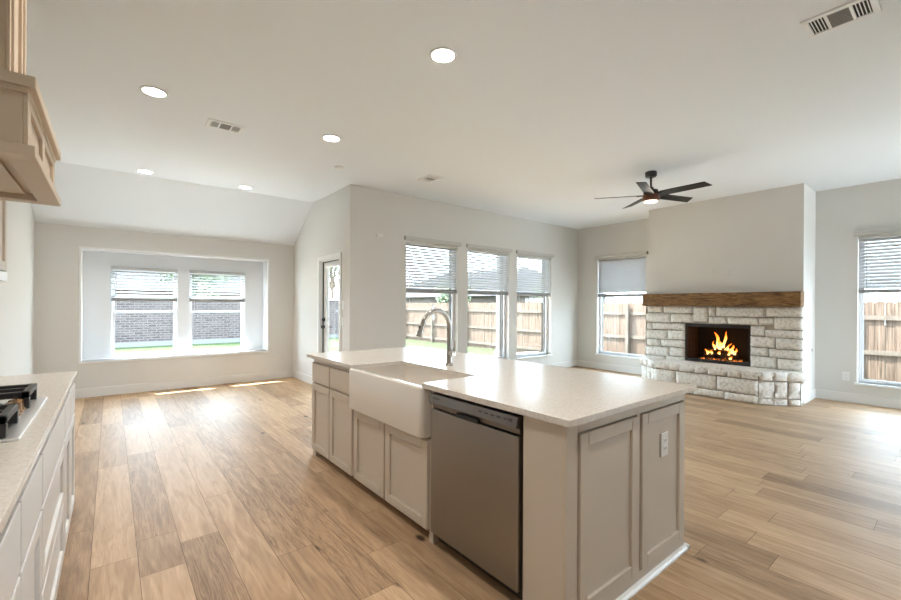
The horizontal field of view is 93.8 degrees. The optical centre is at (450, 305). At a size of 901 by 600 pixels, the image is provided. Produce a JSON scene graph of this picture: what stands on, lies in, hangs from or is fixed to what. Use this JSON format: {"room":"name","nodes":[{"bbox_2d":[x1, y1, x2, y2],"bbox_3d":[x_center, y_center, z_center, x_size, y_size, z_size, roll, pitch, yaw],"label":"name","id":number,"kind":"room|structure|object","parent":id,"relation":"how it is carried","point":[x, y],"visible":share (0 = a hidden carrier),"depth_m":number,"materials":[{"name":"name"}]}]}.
{"room":"open-plan kitchen","nodes":[
{"label":"open-plan kitchen","id":0,"kind":"room"},
{"bbox_2d":[0,201,34,375],"bbox_3d":[-2.281,-0.207,1.406,0.160,3.106,11.054,0,0,-39],"label":"wall","id":1,"kind":"structure","parent":0,"point":[16,294],"depth_m":4.77,"materials":[{"name":"white paint"}]},
{"bbox_2d":[0,200,6,281],"bbox_3d":[-2.534,-0.710,2.110,0.327,1.130,0.870,0,0,-39],"label":"upper cabinet","id":2,"kind":"object","parent":1,"relation":"attached to","point":[3,203],"visible":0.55,"depth_m":2.49,"materials":[{"name":"beige paint"}]},
{"bbox_2d":[0,0,60,206],"bbox_3d":[-1.845,-1.118,1.495,0.625,1.278,0.892,0,0,-39],"label":"range hood","id":3,"kind":"object","parent":1,"relation":"attached to","point":[29,148],"visible":1,"depth_m":1.47,"materials":[{"name":"beige paint"}]},
{"bbox_2d":[34,222,293,388],"bbox_3d":[-4.427,0.093,6.854,3.658,2.477,0.120,0,0,-39],"label":"wall","id":4,"kind":"structure","parent":0,"point":[56,286],"depth_m":6.41,"materials":[{"name":"white paint"}]},
{"bbox_2d":[78,246,268,361],"bbox_3d":[-4.317,-0.024,6.856,2.603,1.658,0.014,0,0,-39],"label":"trim","id":5,"kind":"structure","parent":4,"relation":"attached to","point":[80,247],"depth_m":6.46,"materials":[{"name":"white paint"}]},
{"bbox_2d":[78,349,268,363],"bbox_3d":[-4.416,0.823,6.974,2.603,0.035,0.312,0,0,-39],"label":"sill","id":6,"kind":"structure","parent":4,"relation":"attached to","point":[101,360],"depth_m":6.77,"materials":[{"name":"white paint"}]},
{"bbox_2d":[82,249,265,358],"bbox_3d":[-4.485,0.001,7.064,2.743,1.848,0.280,0,0,-39],"label":"recess","id":7,"kind":"structure","parent":4,"relation":"attached to","point":[96,264],"depth_m":6.93,"materials":[{"name":"white paint"}]},
{"bbox_2d":[110,270,176,356],"bbox_3d":[-4.946,0.094,6.824,0.873,1.410,0.055,0,0,-39],"label":"window","id":8,"kind":"structure","parent":7,"relation":"attached to","point":[174,311],"depth_m":6.76,"materials":[{"name":"white plastic"}]},
{"bbox_2d":[111,266,177,310],"bbox_3d":[-4.892,-0.262,6.759,0.865,0.693,0.072,0,0,-39],"label":"window blind","id":9,"kind":"object","parent":8,"relation":"attached to","point":[168,297],"visible":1,"depth_m":6.73,"materials":[{"name":"grey plastic"}]},
{"bbox_2d":[189,273,243,352],"bbox_3d":[-4.139,0.098,7.474,0.875,1.410,0.055,0,0,-39],"label":"window","id":10,"kind":"structure","parent":7,"relation":"attached to","point":[191,311],"depth_m":7.43,"materials":[{"name":"white plastic"}]},
{"bbox_2d":[189,270,244,301],"bbox_3d":[-4.085,-0.258,7.409,0.867,0.693,0.072,0,0,-39],"label":"window blind","id":11,"kind":"object","parent":10,"relation":"attached to","point":[200,273],"visible":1,"depth_m":7.38,"materials":[{"name":"grey plastic"}]},
{"bbox_2d":[75,370,292,398],"bbox_3d":[-4.328,1.265,6.852,3.498,0.135,0.016,0,0,-39],"label":"baseboard","id":12,"kind":"structure","parent":4,"relation":"attached to","point":[176,384],"depth_m":6.78,"materials":[{"name":"white paint"}]},
{"bbox_2d":[32,161,312,245],"bbox_3d":[-4.103,-1.478,6.556,3.858,0.989,1.239,0,0,-39],"label":"ceiling","id":13,"kind":"structure","parent":0,"point":[89,196],"depth_m":6.28,"materials":[{"name":"white paint"}]},
{"bbox_2d":[293,184,359,375],"bbox_3d":[-2.272,-0.210,7.224,0.160,3.106,2.806,0,0,-39],"label":"wall","id":14,"kind":"structure","parent":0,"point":[331,225],"depth_m":6.78,"materials":[{"name":"white paint"}]},
{"bbox_2d":[293,370,313,384],"bbox_3d":[-2.224,1.276,7.015,0.016,0.135,2.370,0,0,-39],"label":"baseboard","id":15,"kind":"structure","parent":14,"relation":"attached to","point":[303,377],"depth_m":7.52,"materials":[{"name":"white paint"}]},
{"bbox_2d":[317,252,341,352],"bbox_3d":[-1.860,0.270,6.696,0.178,2.150,0.910,0,0,-39],"label":"door","id":16,"kind":"structure","parent":14,"relation":"attached to","point":[323,267],"depth_m":6.94,"materials":[{"name":"white paint"}]},
{"bbox_2d":[26,0,900,228],"bbox_3d":[1.635,-1.841,3.919,9.480,0.200,10.065,0,0,-39],"label":"ceiling","id":17,"kind":"structure","parent":0,"point":[544,109],"depth_m":3.52,"materials":[{"name":"white paint"}]},
{"bbox_2d":[136,169,153,173],"bbox_3d":[-4.015,-1.767,5.541,0.194,0.007,0.194,0,0,-39],"label":"recessed light","id":18,"kind":"object","parent":17,"relation":"in","point":[137,170],"visible":1,"depth_m":5.52,"materials":[{"name":"white paint"}]},
{"bbox_2d":[139,86,167,97],"bbox_3d":[-2.436,-1.757,3.461,0.194,0.007,0.194,0,0,-39],"label":"recessed light","id":19,"kind":"object","parent":17,"relation":"in","point":[152,91],"visible":1,"depth_m":3.45,"materials":[{"name":"white paint"}]},
{"bbox_2d":[205,118,244,133],"bbox_3d":[-2.203,-1.756,4.124,0.315,0.010,0.205,0,0,-39],"label":"ceiling vent","id":20,"kind":"object","parent":17,"relation":"in","point":[212,123],"visible":1,"depth_m":4.11,"materials":[{"name":"white metal"}]},
{"bbox_2d":[238,185,252,188],"bbox_3d":[-3.051,-1.762,6.266,0.194,0.007,0.194,0,0,-39],"label":"recessed light","id":21,"kind":"object","parent":17,"relation":"in","point":[240,186],"visible":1,"depth_m":6.25,"materials":[{"name":"white paint"}]},
{"bbox_2d":[322,134,340,141],"bbox_3d":[-1.244,-1.752,4.405,0.194,0.007,0.194,0,0,-39],"label":"recessed light","id":22,"kind":"object","parent":17,"relation":"in","point":[330,138],"visible":1,"depth_m":4.40,"materials":[{"name":"white paint"}]},
{"bbox_2d":[334,166,342,169],"bbox_3d":[-1.411,-1.746,5.329,0.110,0.024,0.110,0,0,-39],"label":"smoke detector","id":23,"kind":"object","parent":17,"relation":"attached to","point":[335,167],"visible":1,"depth_m":5.31,"materials":[{"name":"white paint"}]},
{"bbox_2d":[418,175,442,182],"bbox_3d":[-0.279,-1.747,5.790,0.200,0.010,0.310,0,0,-39],"label":"ceiling vent","id":24,"kind":"object","parent":17,"relation":"in","point":[430,178],"visible":1,"depth_m":5.77,"materials":[{"name":"white metal"}]},
{"bbox_2d":[429,47,456,63],"bbox_3d":[-0.052,-1.745,2.937,0.194,0.007,0.194,0,0,-39],"label":"recessed light","id":25,"kind":"object","parent":17,"relation":"in","point":[441,55],"visible":1,"depth_m":2.93,"materials":[{"name":"white paint"}]},
{"bbox_2d":[594,170,711,208],"bbox_3d":[2.643,-1.539,5.432,1.333,0.395,1.296,0,0,-39],"label":"ceiling fan","id":26,"kind":"object","parent":17,"relation":"hanging from","point":[650,195],"visible":1,"depth_m":5.38,"materials":[{"name":"brown wood"}]},
{"bbox_2d":[800,0,881,38],"bbox_3d":[2.337,-1.732,2.528,0.240,0.010,0.330,0,0,-39],"label":"ceiling vent","id":27,"kind":"object","parent":17,"relation":"in","point":[851,12],"visible":1,"depth_m":2.52,"materials":[{"name":"white metal"}]},
{"bbox_2d":[360,186,577,363],"bbox_3d":[0.758,0.005,8.038,5.582,3.506,0.270,0,0,-39],"label":"wall","id":28,"kind":"structure","parent":0,"point":[395,216],"depth_m":7.38,"materials":[{"name":"white paint"}]},
{"bbox_2d":[406,243,454,350],"bbox_3d":[-0.331,-0.003,7.072,1.130,2.098,0.188,0,0,-39],"label":"window","id":29,"kind":"structure","parent":28,"relation":"in","point":[452,296],"depth_m":7.41,"materials":[{"name":"white plastic"}]},
{"bbox_2d":[404,235,461,302],"bbox_3d":[-0.296,-0.579,7.032,1.160,1.055,0.120,0,0,-39],"label":"window blind","id":30,"kind":"object","parent":29,"relation":"attached to","point":[410,240],"visible":0.87,"depth_m":7.02,"materials":[{"name":"grey plastic"}]},
{"bbox_2d":[484,252,506,358],"bbox_3d":[0.680,0.002,7.887,1.127,2.098,0.188,0,0,-39],"label":"window","id":31,"kind":"structure","parent":28,"relation":"in","point":[503,297],"depth_m":8.23,"materials":[{"name":"white plastic"}]},
{"bbox_2d":[466,244,512,302],"bbox_3d":[0.715,-0.575,7.847,1.157,1.055,0.120,0,0,-39],"label":"window blind","id":32,"kind":"object","parent":31,"relation":"attached to","point":[472,248],"visible":0.92,"depth_m":7.84,"materials":[{"name":"grey plastic"}]},
{"bbox_2d":[516,256,552,359],"bbox_3d":[1.687,0.006,8.698,1.133,2.098,0.188,0,0,-39],"label":"window","id":33,"kind":"structure","parent":28,"relation":"in","point":[545,325],"depth_m":9.04,"materials":[{"name":"white plastic"}]},
{"bbox_2d":[516,250,553,296],"bbox_3d":[1.722,-0.570,8.658,1.163,1.055,0.120,0,0,-39],"label":"window blind","id":34,"kind":"object","parent":33,"relation":"attached to","point":[524,255],"visible":0.92,"depth_m":8.66,"materials":[{"name":"grey plastic"}]},
{"bbox_2d":[547,360,577,366],"bbox_3d":[0.710,1.290,7.822,5.598,0.135,0.016,0,0,-39],"label":"baseboard","id":35,"kind":"structure","parent":28,"relation":"attached to","point":[568,363],"depth_m":9.33,"materials":[{"name":"white paint"}]},
{"bbox_2d":[56,355,900,599],"bbox_3d":[1.245,1.423,4.384,9.480,0.120,11.254,0,0,-39],"label":"floor","id":36,"kind":"structure","parent":0,"point":[220,491],"depth_m":2.80,"materials":[{"name":"brown wood"}]},
{"bbox_2d":[0,503,20,599],"bbox_3d":[-1.117,0.910,0.591,0.630,0.885,0.814,0,0,-39],"label":"base cabinet","id":37,"kind":"object","parent":36,"relation":"on","point":[10,535],"visible":0.76,"depth_m":1.00,"materials":[{"name":"white paint"}]},
{"bbox_2d":[0,371,76,534],"bbox_3d":[-1.787,0.449,1.428,0.642,0.030,2.963,0,0,-39],"label":"countertop","id":38,"kind":"structure","parent":37,"relation":"on","point":[17,458],"depth_m":1.36,"materials":[{"name":"stone"}]},
{"bbox_2d":[0,383,47,442],"bbox_3d":[-1.840,0.394,1.505,0.517,0.080,0.780,0,0,-39],"label":"gas cooktop","id":39,"kind":"object","parent":38,"relation":"in","point":[17,413],"visible":1,"depth_m":1.65,"materials":[{"name":"silver metal"}]},
{"bbox_2d":[16,455,41,599],"bbox_3d":[-1.512,0.908,1.081,0.630,0.885,0.444,0,0,-39],"label":"base cabinet","id":40,"kind":"object","parent":36,"relation":"on","point":[30,498],"visible":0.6,"depth_m":1.28,"materials":[{"name":"white paint"}]},
{"bbox_2d":[39,405,64,599],"bbox_3d":[-1.936,0.906,1.607,0.630,0.885,0.904,0,0,-39],"label":"base cabinet","id":41,"kind":"object","parent":36,"relation":"on","point":[52,452],"visible":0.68,"depth_m":1.78,"materials":[{"name":"white paint"}]},
{"bbox_2d":[62,383,74,553],"bbox_3d":[-2.466,0.902,2.265,0.630,0.885,0.784,0,0,-39],"label":"base cabinet","id":42,"kind":"object","parent":36,"relation":"on","point":[69,484],"visible":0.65,"depth_m":2.41,"materials":[{"name":"white paint"}]},
{"bbox_2d":[312,359,353,475],"bbox_3d":[-0.763,0.910,3.687,0.610,0.885,0.831,0,0,-39],"label":"base cabinet","id":43,"kind":"object","parent":36,"relation":"on","point":[332,417],"visible":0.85,"depth_m":3.46,"materials":[{"name":"beige paint"}]},
{"bbox_2d":[354,391,439,543],"bbox_3d":[-0.186,0.914,2.971,0.610,0.885,1.004,0,0,-39],"label":"base cabinet","id":44,"kind":"object","parent":36,"relation":"on","point":[394,464],"visible":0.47,"depth_m":2.70,"materials":[{"name":"beige paint"}]},
{"bbox_2d":[429,392,523,599],"bbox_3d":[0.322,0.920,2.302,0.613,0.879,0.667,0,0,-39],"label":"dishwasher","id":45,"kind":"object","parent":36,"relation":"on","point":[477,449],"visible":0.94,"depth_m":2.06,"materials":[{"name":"silver metal"}]},
{"bbox_2d":[523,394,689,599],"bbox_3d":[0.834,0.919,2.115,1.120,0.885,0.249,0,0,-39],"label":"island end panel","id":46,"kind":"object","parent":36,"relation":"on","point":[603,510],"visible":0.84,"depth_m":1.86,"materials":[{"name":"beige paint"}]},
{"bbox_2d":[307,346,696,427],"bbox_3d":[0.044,0.457,3.111,1.198,0.030,2.823,0,0,-39],"label":"countertop","id":47,"kind":"structure","parent":46,"relation":"on","point":[558,395],"depth_m":2.38,"materials":[{"name":"stone"}]},
{"bbox_2d":[349,364,461,437],"bbox_3d":[-0.276,0.612,2.914,0.488,0.297,0.950,0,0,-39],"label":"farmhouse sink","id":48,"kind":"object","parent":47,"relation":"in","point":[393,395],"visible":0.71,"depth_m":2.74,"materials":[{"name":"white ceramic"}]},
{"bbox_2d":[416,308,455,365],"bbox_3d":[-0.101,0.230,3.044,0.326,0.423,0.095,0,0,-39],"label":"kitchen faucet","id":49,"kind":"object","parent":47,"relation":"on","point":[449,353],"visible":1,"depth_m":3.10,"materials":[{"name":"silver metal"}]},
{"bbox_2d":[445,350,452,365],"bbox_3d":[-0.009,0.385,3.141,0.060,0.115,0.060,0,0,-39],"label":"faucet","id":50,"kind":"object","parent":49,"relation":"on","point":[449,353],"depth_m":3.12,"materials":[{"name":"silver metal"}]},
{"bbox_2d":[661,431,667,456],"bbox_3d":[1.124,0.725,2.211,0.076,0.122,0.008,0,0,-39],"label":"wall outlet","id":51,"kind":"object","parent":46,"relation":"attached to","point":[664,436],"visible":1,"depth_m":2.21,"materials":[{"name":"white plastic"}]},
{"bbox_2d":[639,306,806,406],"bbox_3d":[4.035,0.690,6.582,0.594,1.371,2.322,0,0,-39],"label":"stone fireplace","id":52,"kind":"object","parent":36,"relation":"on","point":[775,376],"visible":0.93,"depth_m":6.24,"materials":[{"name":"stone"}]},
{"bbox_2d":[685,323,750,366],"bbox_3d":[4.425,0.605,6.864,0.510,0.625,0.921,0,0,-39],"label":"fireplace insert","id":53,"kind":"object","parent":52,"relation":"in","point":[699,337],"visible":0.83,"depth_m":7.00,"materials":[{"name":"black metal"}]},
{"bbox_2d":[703,351,737,355],"bbox_3d":[4.430,0.799,6.913,0.080,0.082,0.481,0,0,-41],"label":"log","id":54,"kind":"object","parent":53,"relation":"on","point":[704,351],"visible":0.3,"depth_m":6.90,"materials":[{"name":"brown wood"}]},
{"bbox_2d":[701,357,741,361],"bbox_3d":[4.404,0.867,6.870,0.281,0.033,0.584,0,0,-39],"label":"embers","id":55,"kind":"object","parent":53,"relation":"in","point":[701,357],"visible":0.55,"depth_m":6.83,"materials":[{"name":"brown"}]},
{"bbox_2d":[705,352,739,359],"bbox_3d":[4.366,0.803,6.785,0.071,0.074,0.483,0,0,-37],"label":"log","id":56,"kind":"object","parent":53,"relation":"on","point":[737,357],"visible":1,"depth_m":6.76,"materials":[{"name":"brown wood"}]},
{"bbox_2d":[705,331,736,359],"bbox_3d":[4.367,0.628,6.796,0.132,0.442,0.460,0,0,-39],"label":"fire","id":57,"kind":"object","parent":56,"relation":"on","point":[719,345],"visible":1,"depth_m":6.79,"materials":[{"name":"yellow"}]},
{"bbox_2d":[642,291,803,306],"bbox_3d":[4.191,-0.101,6.709,0.195,0.209,2.216,0,0,-39],"label":"mantel beam","id":58,"kind":"structure","parent":52,"relation":"on","point":[790,298],"depth_m":6.47,"materials":[{"name":"brown wood"}]},
{"bbox_2d":[648,183,815,393],"bbox_3d":[4.539,-0.175,6.988,0.693,3.106,2.193,0,0,-39],"label":"wall","id":59,"kind":"structure","parent":0,"point":[766,238],"depth_m":6.47,"materials":[{"name":"white paint"}]},
{"bbox_2d":[577,178,900,398],"bbox_3d":[5.625,0.031,6.407,0.270,3.506,8.918,0,0,-39],"label":"wall","id":60,"kind":"structure","parent":0,"point":[840,212],"depth_m":6.21,"materials":[{"name":"white paint"}]},
{"bbox_2d":[595,293,644,358],"bbox_3d":[3.589,0.016,8.823,0.188,2.098,1.135,0,0,-39],"label":"window","id":61,"kind":"structure","parent":60,"relation":"in","point":[605,353],"depth_m":9.22,"materials":[{"name":"white plastic"}]},
{"bbox_2d":[594,251,647,296],"bbox_3d":[3.553,-0.561,8.790,0.120,1.055,1.165,0,0,-39],"label":"window blind","id":62,"kind":"object","parent":60,"relation":"attached to","point":[622,272],"visible":0.94,"depth_m":8.78,"materials":[{"name":"grey plastic"}]},
{"bbox_2d":[578,360,900,408],"bbox_3d":[5.333,1.315,5.994,0.693,0.135,8.632,0,0,-39],"label":"baseboard","id":63,"kind":"structure","parent":60,"relation":"attached to","point":[822,394],"depth_m":6.13,"materials":[{"name":"white paint"}]},
{"bbox_2d":[842,372,849,380],"bbox_3d":[5.705,1.014,6.080,0.008,0.122,0.076,0,0,-39],"label":"wall outlet","id":64,"kind":"object","parent":60,"relation":"attached to","point":[845,375],"visible":1,"depth_m":6.08,"materials":[{"name":"white plastic"}]},
{"bbox_2d":[854,242,900,389],"bbox_3d":[6.177,0.051,5.612,0.188,2.138,1.138,0,0,-39],"label":"window","id":65,"kind":"structure","parent":60,"relation":"in","point":[875,383],"depth_m":6.03,"materials":[{"name":"white plastic"}]},
{"bbox_2d":[853,227,900,304],"bbox_3d":[6.140,-0.535,5.580,0.120,1.035,1.168,0,0,-39],"label":"window blind","id":66,"kind":"object","parent":65,"relation":"attached to","point":[892,285],"visible":1,"depth_m":5.84,"materials":[{"name":"grey plastic"}]},
{"label":"outside","id":67,"kind":"structure","parent":0,"visible":0},
{"bbox_2d":[115,338,519,355],"bbox_3d":[-0.880,1.839,24.986,90.000,0.200,100.000,0,0,-39],"label":"lawn","id":68,"kind":"structure","parent":67,"point":[333,342],"depth_m":17.38,"materials":[{"name":"green plant"}]},
{"bbox_2d":[115,270,240,297],"bbox_3d":[-18.975,-1.353,23.553,15.200,6.000,8.700,0,0,-39],"label":"brick house","id":69,"kind":"structure","parent":68,"relation":"on","point":[115,270],"depth_m":21.60,"materials":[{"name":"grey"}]},
{"bbox_2d":[157,272,233,297],"bbox_3d":[-12.172,-0.823,20.297,3.102,5.022,4.104,0,0,-39],"label":"tree","id":70,"kind":"object","parent":68,"relation":"on","point":[160,272],"visible":0.12,"depth_m":20.14,"materials":[{"name":"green plant"}]},
{"bbox_2d":[115,296,338,347],"bbox_3d":[-15.298,0.636,15.711,27.900,2.070,0.460,0,0,-39],"label":"brick wall","id":71,"kind":"structure","parent":68,"relation":"on","point":[131,329],"depth_m":18.13,"materials":[{"name":"brick"}]},
{"bbox_2d":[329,266,338,298],"bbox_3d":[-7.606,-2.176,27.663,6.024,7.763,4.400,0,0,13],"label":"tree","id":72,"kind":"object","parent":68,"relation":"on","point":[332,274],"visible":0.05,"depth_m":27.15,"materials":[{"name":"green plant"}]},
{"bbox_2d":[433,280,469,302],"bbox_3d":[0.196,0.037,22.487,2.064,3.429,2.603,0,0,12],"label":"tree","id":73,"kind":"object","parent":68,"relation":"on","point":[444,298],"visible":0.09,"depth_m":21.95,"materials":[{"name":"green plant"}]},
{"bbox_2d":[406,268,610,303],"bbox_3d":[2.116,-0.400,31.242,8.500,4.300,17.000,0,0,-39],"label":"neighbor house","id":74,"kind":"structure","parent":68,"relation":"on","point":[426,298],"depth_m":27.09,"materials":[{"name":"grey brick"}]},
{"bbox_2d":[531,287,540,301],"bbox_3d":[4.805,0.141,17.729,2.765,3.274,1.918,0,0,-4],"label":"tree","id":75,"kind":"object","parent":68,"relation":"on","point":[536,299],"visible":0.02,"depth_m":17.93,"materials":[{"name":"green plant"}]},
{"bbox_2d":[406,301,900,382],"bbox_3d":[2.406,0.810,16.123,0.167,1.902,30.083,0,0,-39],"label":"fence","id":76,"kind":"object","parent":68,"relation":"on","point":[624,324],"visible":0.23,"depth_m":12.89,"materials":[{"name":"brown wood"}]},
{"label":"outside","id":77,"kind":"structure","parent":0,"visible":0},
{"bbox_2d":[491,351,536,355],"bbox_3d":[-0.011,1.606,5.264,14.600,0.300,14.200,0,0,-39],"label":"patio","id":78,"kind":"structure","parent":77,"point":[532,351],"depth_m":13.24,"materials":[{"name":"concrete"}]},
{"bbox_2d":[494,256,499,354],"bbox_3d":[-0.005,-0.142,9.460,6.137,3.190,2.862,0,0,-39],"label":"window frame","id":79,"kind":"structure","parent":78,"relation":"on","point":[496,352],"depth_m":12.23,"materials":[{"name":"grey plastic"}]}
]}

